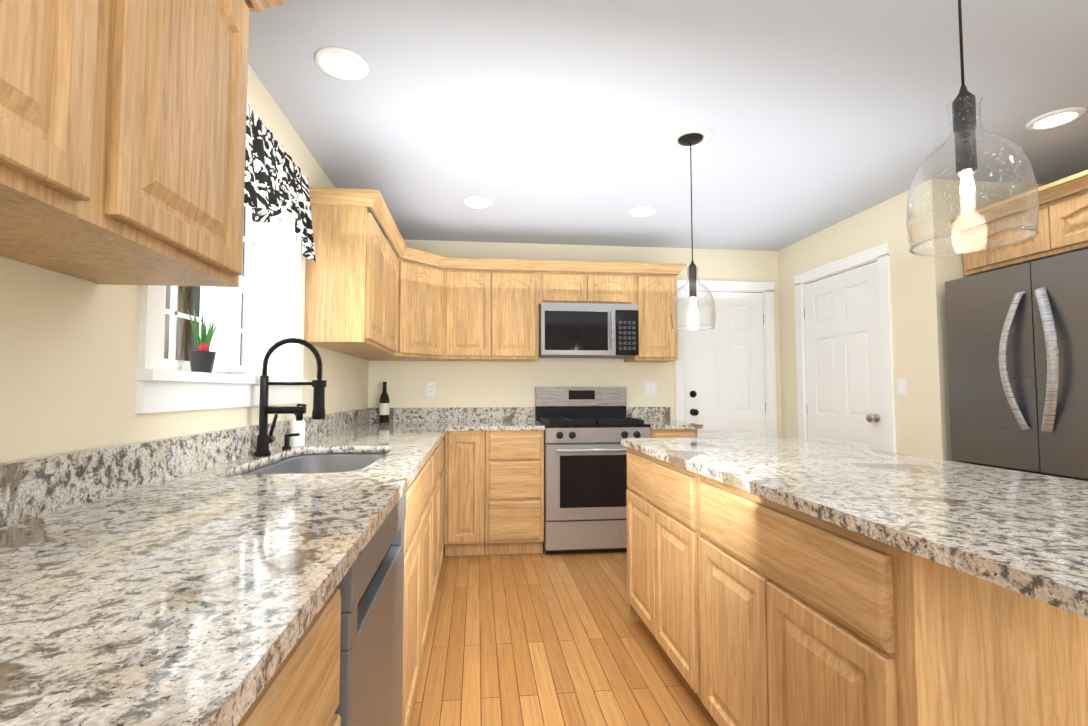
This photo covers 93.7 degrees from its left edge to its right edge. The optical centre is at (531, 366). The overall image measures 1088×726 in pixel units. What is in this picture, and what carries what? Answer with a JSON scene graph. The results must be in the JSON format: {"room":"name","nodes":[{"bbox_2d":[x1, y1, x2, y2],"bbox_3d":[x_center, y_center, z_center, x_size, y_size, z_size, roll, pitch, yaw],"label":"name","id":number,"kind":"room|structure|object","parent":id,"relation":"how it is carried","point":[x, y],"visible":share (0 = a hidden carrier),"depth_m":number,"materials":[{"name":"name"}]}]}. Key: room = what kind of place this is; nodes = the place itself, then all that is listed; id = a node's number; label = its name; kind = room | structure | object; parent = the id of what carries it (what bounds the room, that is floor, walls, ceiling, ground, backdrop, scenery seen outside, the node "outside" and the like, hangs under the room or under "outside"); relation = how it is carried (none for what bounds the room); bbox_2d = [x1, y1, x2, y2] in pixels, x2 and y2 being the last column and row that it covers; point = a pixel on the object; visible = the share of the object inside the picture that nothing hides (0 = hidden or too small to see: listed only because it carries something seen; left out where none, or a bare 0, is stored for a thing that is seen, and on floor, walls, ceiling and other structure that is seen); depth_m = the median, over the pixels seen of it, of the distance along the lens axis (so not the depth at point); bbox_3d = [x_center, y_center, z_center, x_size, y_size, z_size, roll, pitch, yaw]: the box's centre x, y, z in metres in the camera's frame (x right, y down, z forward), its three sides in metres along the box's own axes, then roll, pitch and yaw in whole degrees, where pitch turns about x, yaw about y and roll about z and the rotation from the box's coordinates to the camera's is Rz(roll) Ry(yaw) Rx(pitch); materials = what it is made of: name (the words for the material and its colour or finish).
{"room":"kitchen","nodes":[
{"label":"kitchen","id":0,"kind":"room"},
{"bbox_2d":[0,64,368,462],"bbox_3d":[-1.026,-0.015,0.679,0.150,2.400,7.200,0,-3,-6],"label":"wall","id":1,"kind":"structure","parent":0,"point":[68,357],"depth_m":1.16,"materials":[{"name":"beige paint"}]},
{"bbox_2d":[0,0,131,235],"bbox_3d":[-0.765,-0.605,0.519,0.326,0.762,0.470,0,-3,-6],"label":"upper cabinet","id":2,"kind":"object","parent":1,"relation":"attached to","point":[122,139],"depth_m":0.69,"materials":[{"name":"brown wood"}]},
{"bbox_2d":[0,0,263,286],"bbox_3d":[-0.815,-0.582,0.986,0.326,0.762,0.470,0,-3,-6],"label":"upper cabinet","id":3,"kind":"object","parent":1,"relation":"attached to","point":[184,157],"depth_m":0.97,"materials":[{"name":"brown wood"}]},
{"bbox_2d":[136,203,307,412],"bbox_3d":[-1.137,-0.340,1.931,0.190,0.980,1.216,0,-3,-6],"label":"kitchen window","id":4,"kind":"structure","parent":1,"relation":"in","point":[171,383],"depth_m":1.90,"materials":[{"name":"white paint"}]},
{"bbox_2d":[187,307,217,372],"bbox_3d":[-1.068,-0.085,1.655,0.086,0.212,0.094,0,-3,-6],"label":"potted plant","id":5,"kind":"object","parent":4,"relation":"on","point":[202,357],"visible":0.98,"depth_m":1.63,"materials":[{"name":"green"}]},
{"bbox_2d":[218,365,246,373],"bbox_3d":[-1.098,0.009,1.878,0.092,0.029,0.203,0,-3,-6],"label":"window crank","id":6,"kind":"object","parent":4,"relation":"on","point":[237,369],"visible":0.94,"depth_m":1.83,"materials":[{"name":"white plastic"}]},
{"bbox_2d":[244,102,315,261],"bbox_3d":[-1.032,-0.751,1.896,0.086,0.423,1.236,0,-3,-6],"label":"valance curtain","id":7,"kind":"object","parent":1,"relation":"attached to","point":[276,179],"visible":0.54,"depth_m":2.04,"materials":[{"name":"fabric"}]},
{"bbox_2d":[304,187,391,350],"bbox_3d":[-1.009,-0.494,2.816,0.326,0.762,0.495,0,-3,-6],"label":"upper cabinet","id":8,"kind":"object","parent":1,"relation":"attached to","point":[370,295],"depth_m":2.58,"materials":[{"name":"brown wood"}]},
{"bbox_2d":[337,231,399,358],"bbox_3d":[-1.061,-0.470,3.308,0.326,0.762,0.495,0,-3,-6],"label":"upper cabinet","id":9,"kind":"object","parent":1,"relation":"attached to","point":[393,352],"depth_m":3.38,"materials":[{"name":"brown wood"}]},
{"bbox_2d":[409,545,717,725],"bbox_3d":[1.246,1.225,0.861,5.200,0.060,7.400,0,-3,-6],"label":"floor","id":10,"kind":"structure","parent":0,"point":[534,639],"depth_m":2.24,"materials":[{"name":"brown wood"}]},
{"bbox_2d":[237,589,340,725],"bbox_3d":[-0.591,0.738,0.480,0.660,0.876,0.555,0,-3,-6],"label":"base cabinet","id":11,"kind":"object","parent":10,"relation":"on","point":[302,687],"depth_m":0.63,"materials":[{"name":"brown wood"}]},
{"bbox_2d":[334,491,405,725],"bbox_3d":[-0.621,0.768,1.077,0.608,0.874,0.614,0,-3,-6],"label":"dishwasher","id":12,"kind":"object","parent":10,"relation":"on","point":[370,586],"visible":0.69,"depth_m":1.03,"materials":[{"name":"grey metal"}]},
{"bbox_2d":[402,482,412,725],"bbox_3d":[-0.654,0.767,1.074,0.660,0.876,0.710,0,-3,-6],"label":"base cabinet","id":13,"kind":"object","parent":10,"relation":"on","point":[408,532],"depth_m":1.54,"materials":[{"name":"brown wood"}]},
{"bbox_2d":[409,448,436,722],"bbox_3d":[-0.740,0.806,1.881,0.660,0.876,0.985,0,-3,-6],"label":"base cabinet","id":14,"kind":"object","parent":10,"relation":"on","point":[423,580],"depth_m":1.94,"materials":[{"name":"brown wood"}]},
{"bbox_2d":[437,438,443,585],"bbox_3d":[-0.812,0.838,2.554,0.660,0.876,0.530,0,-3,-6],"label":"base cabinet","id":15,"kind":"object","parent":10,"relation":"on","point":[440,448],"depth_m":2.85,"materials":[{"name":"brown wood"}]},
{"bbox_2d":[441,478,443,565],"bbox_3d":[-0.856,0.858,2.974,0.660,0.876,0.477,0,-3,-6],"label":"base cabinet","id":16,"kind":"object","parent":10,"relation":"on","point":[442,479],"depth_m":3.11,"materials":[{"name":"brown wood"}]},
{"bbox_2d":[0,407,451,725],"bbox_3d":[-0.709,0.284,1.679,0.690,0.141,4.948,0,-3,-6],"label":"countertop","id":17,"kind":"structure","parent":16,"relation":"on","point":[191,580],"depth_m":0.73,"materials":[{"name":"stone"}]},
{"bbox_2d":[254,338,326,456],"bbox_3d":[-0.912,0.113,1.966,0.254,0.445,0.120,0,-3,-6],"label":"faucet","id":18,"kind":"object","parent":17,"relation":"on","point":[265,439],"visible":1,"depth_m":1.92,"materials":[{"name":"black metal"}]},
{"bbox_2d":[282,433,299,448],"bbox_3d":[-1.010,0.312,2.145,0.068,0.066,0.036,0,-3,-6],"label":"soap pump","id":19,"kind":"object","parent":17,"relation":"on","point":[286,440],"visible":1,"depth_m":2.14,"materials":[{"name":"black metal"}]},
{"bbox_2d":[289,404,306,446],"bbox_3d":[-1.032,0.257,2.256,0.067,0.187,0.064,0,-3,-6],"label":"soap bottle","id":20,"kind":"object","parent":17,"relation":"on","point":[297,427],"visible":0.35,"depth_m":2.23,"materials":[{"name":"white plastic"}]},
{"bbox_2d":[244,453,386,473],"bbox_3d":[-0.763,0.480,1.871,0.462,0.229,0.836,0,-3,-6],"label":"sink basin","id":21,"kind":"object","parent":17,"relation":"in","point":[327,463],"visible":0.08,"depth_m":2.24,"materials":[{"name":"silver metal"}]},
{"bbox_2d":[379,382,389,422],"bbox_3d":[-1.138,0.275,3.955,0.077,0.315,0.077,0,-3,-6],"label":"wine bottle","id":22,"kind":"object","parent":17,"relation":"on","point":[384,404],"visible":1,"depth_m":3.93,"materials":[{"name":"black glass"}]},
{"bbox_2d":[444,430,543,555],"bbox_3d":[-0.286,0.901,3.855,0.690,0.876,0.640,0,-3,-6],"label":"base cabinet","id":23,"kind":"object","parent":10,"relation":"on","point":[494,492],"visible":0.94,"depth_m":3.55,"materials":[{"name":"brown wood"}]},
{"bbox_2d":[452,407,544,430],"bbox_3d":[-0.265,0.390,3.881,0.658,0.141,0.658,0,-3,-6],"label":"countertop","id":24,"kind":"structure","parent":23,"relation":"on","point":[463,418],"depth_m":4.16,"materials":[{"name":"stone"}]},
{"bbox_2d":[535,387,649,554],"bbox_3d":[0.448,0.746,3.909,0.760,1.190,0.701,0,-3,-6],"label":"range","id":25,"kind":"object","parent":10,"relation":"on","point":[587,430],"visible":0.94,"depth_m":3.61,"materials":[{"name":"silver metal"}]},
{"bbox_2d":[626,447,685,679],"bbox_3d":[0.808,0.820,2.174,0.580,0.876,0.902,0,-3,-6],"label":"base cabinet","id":26,"kind":"object","parent":10,"relation":"on","point":[656,492],"depth_m":2.11,"materials":[{"name":"brown wood"}]},
{"bbox_2d":[621,437,1087,617],"bbox_3d":[1.016,0.336,1.629,0.905,0.031,2.110,0,-3,-6],"label":"countertop","id":27,"kind":"structure","parent":26,"relation":"on","point":[1024,533],"depth_m":1.14,"materials":[{"name":"stone"}]},
{"bbox_2d":[650,429,697,437],"bbox_3d":[1.009,0.907,3.992,0.355,0.876,0.640,0,-3,-6],"label":"base cabinet","id":28,"kind":"object","parent":10,"relation":"on","point":[673,433],"visible":0.04,"depth_m":3.70,"materials":[{"name":"brown wood"}]},
{"bbox_2d":[626,407,702,428],"bbox_3d":[1.023,0.397,4.017,0.388,0.141,0.658,0,-3,-6],"label":"countertop","id":29,"kind":"structure","parent":28,"relation":"on","point":[657,417],"depth_m":4.30,"materials":[{"name":"stone"}]},
{"bbox_2d":[682,468,1087,725],"bbox_3d":[0.894,0.780,1.357,0.580,0.876,0.902,0,-3,-6],"label":"base cabinet","id":30,"kind":"object","parent":10,"relation":"on","point":[748,608],"depth_m":1.03,"materials":[{"name":"brown wood"}]},
{"bbox_2d":[945,249,1087,480],"bbox_3d":[2.765,0.383,2.457,0.842,1.775,0.910,0,-3,-6],"label":"refrigerator","id":31,"kind":"object","parent":10,"relation":"on","point":[1017,342],"visible":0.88,"depth_m":2.49,"materials":[{"name":"grey metal"}]},
{"bbox_2d":[368,239,781,518],"bbox_3d":[0.507,0.164,4.382,3.680,2.400,0.150,0,-3,-6],"label":"wall","id":32,"kind":"structure","parent":0,"point":[485,384],"depth_m":4.29,"materials":[{"name":"beige paint"}]},
{"bbox_2d":[365,243,443,360],"bbox_3d":[-0.979,-0.443,3.870,0.608,0.762,0.608,0,-3,-6],"label":"upper cabinet","id":33,"kind":"object","parent":32,"relation":"attached to","point":[421,285],"depth_m":3.72,"materials":[{"name":"brown wood"}]},
{"bbox_2d":[427,382,434,395],"bbox_3d":[-0.818,0.183,4.160,0.070,0.115,0.008,0,-3,-6],"label":"outlet","id":34,"kind":"object","parent":32,"relation":"attached to","point":[430,388],"visible":1,"depth_m":4.16,"materials":[{"name":"white plastic"}]},
{"bbox_2d":[444,257,491,360],"bbox_3d":[-0.507,-0.434,4.062,0.370,0.762,0.326,0,-3,-6],"label":"upper cabinet","id":35,"kind":"object","parent":32,"relation":"attached to","point":[467,293],"depth_m":3.90,"materials":[{"name":"brown wood"}]},
{"bbox_2d":[492,259,539,361],"bbox_3d":[-0.139,-0.432,4.101,0.370,0.762,0.326,0,-3,-6],"label":"upper cabinet","id":36,"kind":"object","parent":32,"relation":"attached to","point":[515,294],"depth_m":3.94,"materials":[{"name":"brown wood"}]},
{"bbox_2d":[540,260,587,303],"bbox_3d":[0.235,-0.647,4.151,0.383,0.327,0.326,0,-3,-6],"label":"upper cabinet","id":37,"kind":"object","parent":32,"relation":"attached to","point":[570,286],"depth_m":3.99,"materials":[{"name":"brown wood"}]},
{"bbox_2d":[539,303,638,358],"bbox_3d":[0.434,-0.279,4.089,0.756,0.395,0.450,0,-3,-6],"label":"microwave","id":38,"kind":"object","parent":37,"relation":"attached to","point":[584,330],"visible":1,"depth_m":3.91,"materials":[{"name":"grey metal"}]},
{"bbox_2d":[588,261,635,303],"bbox_3d":[0.615,-0.645,4.191,0.382,0.327,0.326,0,-3,-6],"label":"upper cabinet","id":39,"kind":"object","parent":32,"relation":"attached to","point":[612,286],"depth_m":4.03,"materials":[{"name":"brown wood"}]},
{"bbox_2d":[644,381,656,394],"bbox_3d":[1.017,0.182,4.355,0.116,0.115,0.008,0,-3,-6],"label":"switch plate","id":40,"kind":"object","parent":32,"relation":"attached to","point":[650,387],"visible":1,"depth_m":4.35,"materials":[{"name":"white plastic"}]},
{"bbox_2d":[624,263,679,361],"bbox_3d":[0.982,-0.426,4.219,0.355,0.762,0.326,0,-3,-6],"label":"upper cabinet","id":41,"kind":"object","parent":32,"relation":"attached to","point":[655,291],"depth_m":4.06,"materials":[{"name":"brown wood"}]},
{"bbox_2d":[683,291,765,437],"bbox_3d":[1.695,0.350,4.417,0.740,2.014,0.106,0,-3,-6],"label":"entry door","id":42,"kind":"structure","parent":32,"relation":"in","point":[724,378],"depth_m":4.45,"materials":[{"name":"white paint"}]},
{"bbox_2d":[675,280,776,436],"bbox_3d":[1.681,0.311,4.488,0.922,2.115,0.174,0,-3,-6],"label":"door frame","id":43,"kind":"structure","parent":32,"relation":"attached to","point":[766,289],"depth_m":4.46,"materials":[{"name":"white paint"}]},
{"bbox_2d":[248,0,1087,250],"bbox_3d":[1.246,-1.232,0.979,5.200,0.060,7.400,0,-3,-6],"label":"ceiling","id":44,"kind":"structure","parent":0,"point":[548,121],"depth_m":2.22,"materials":[{"name":"grey paint"}]},
{"bbox_2d":[314,46,368,80],"bbox_3d":[-0.722,-1.149,1.944,0.196,0.012,0.196,0,-3,-6],"label":"recessed light","id":45,"kind":"object","parent":44,"relation":"in","point":[341,63],"visible":1,"depth_m":1.94,"materials":[{"name":"white paint"}]},
{"bbox_2d":[463,197,491,207],"bbox_3d":[-0.355,-1.081,3.369,0.196,0.012,0.196,0,-3,-6],"label":"recessed light","id":46,"kind":"object","parent":44,"relation":"in","point":[477,202],"visible":1,"depth_m":3.37,"materials":[{"name":"white paint"}]},
{"bbox_2d":[628,206,656,216],"bbox_3d":[0.773,-1.072,3.539,0.196,0.012,0.196,0,-3,-6],"label":"recessed light","id":47,"kind":"object","parent":44,"relation":"in","point":[643,211],"visible":1,"depth_m":3.54,"materials":[{"name":"white paint"}]},
{"bbox_2d":[669,127,715,330],"bbox_3d":[0.782,-0.656,2.483,0.206,0.945,0.206,0,-3,-6],"label":"pendant light","id":48,"kind":"object","parent":44,"relation":"hanging from","point":[689,137],"visible":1,"depth_m":2.46,"materials":[{"name":"seeded glass"},{"name":"black metal"}]},
{"bbox_2d":[906,0,1038,255],"bbox_3d":[0.899,-0.725,1.069,0.206,0.945,0.206,0,-3,-6],"label":"pendant light","id":49,"kind":"object","parent":44,"relation":"hanging from","point":[963,115],"visible":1,"depth_m":1.04,"materials":[{"name":"seeded glass"},{"name":"black metal"}]},
{"bbox_2d":[1026,107,1086,130],"bbox_3d":[2.399,-1.131,2.335,0.196,0.012,0.196,0,-3,-6],"label":"recessed light","id":50,"kind":"object","parent":44,"relation":"in","point":[1055,118],"visible":1,"depth_m":2.33,"materials":[{"name":"white paint"}]},
{"bbox_2d":[778,179,962,461],"bbox_3d":[2.351,0.132,3.724,0.150,2.400,1.550,0,-3,-6],"label":"wall","id":51,"kind":"structure","parent":0,"point":[920,359],"depth_m":3.16,"materials":[{"name":"beige paint"}]},
{"bbox_2d":[804,261,883,450],"bbox_3d":[2.265,0.318,3.747,0.106,2.014,0.800,0,-3,-6],"label":"pantry door","id":52,"kind":"structure","parent":51,"relation":"in","point":[843,361],"depth_m":3.71,"materials":[{"name":"white paint"}]},
{"bbox_2d":[793,243,895,452],"bbox_3d":[2.336,0.276,3.751,0.174,2.115,0.982,0,-3,-6],"label":"door frame","id":53,"kind":"structure","parent":51,"relation":"attached to","point":[879,254],"depth_m":3.41,"materials":[{"name":"white paint"}]},
{"bbox_2d":[897,378,906,395],"bbox_3d":[2.326,0.127,3.203,0.008,0.115,0.070,0,-3,-6],"label":"switch plate","id":54,"kind":"object","parent":51,"relation":"attached to","point":[901,386],"visible":1,"depth_m":3.20,"materials":[{"name":"white plastic"}]},
{"bbox_2d":[951,170,1087,275],"bbox_3d":[2.853,-0.723,2.535,0.672,0.332,0.992,0,-3,-6],"label":"upper cabinet","id":55,"kind":"object","parent":51,"relation":"attached to","point":[1062,228],"visible":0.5,"depth_m":2.61,"materials":[{"name":"brown wood"}]},
{"bbox_2d":[955,180,1078,278],"bbox_3d":[2.987,0.101,3.088,0.980,2.400,0.150,0,-3,-6],"label":"wall","id":56,"kind":"structure","parent":0,"point":[978,196],"depth_m":3.03,"materials":[{"name":"beige paint"}]},
{"label":"outside","id":57,"kind":"structure","parent":0,"visible":0},
{"bbox_2d":[164,205,245,365],"bbox_3d":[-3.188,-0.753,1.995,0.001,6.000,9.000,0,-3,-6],"label":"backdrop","id":58,"kind":"structure","parent":57,"point":[186,301],"depth_m":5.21,"materials":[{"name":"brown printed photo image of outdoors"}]}
]}

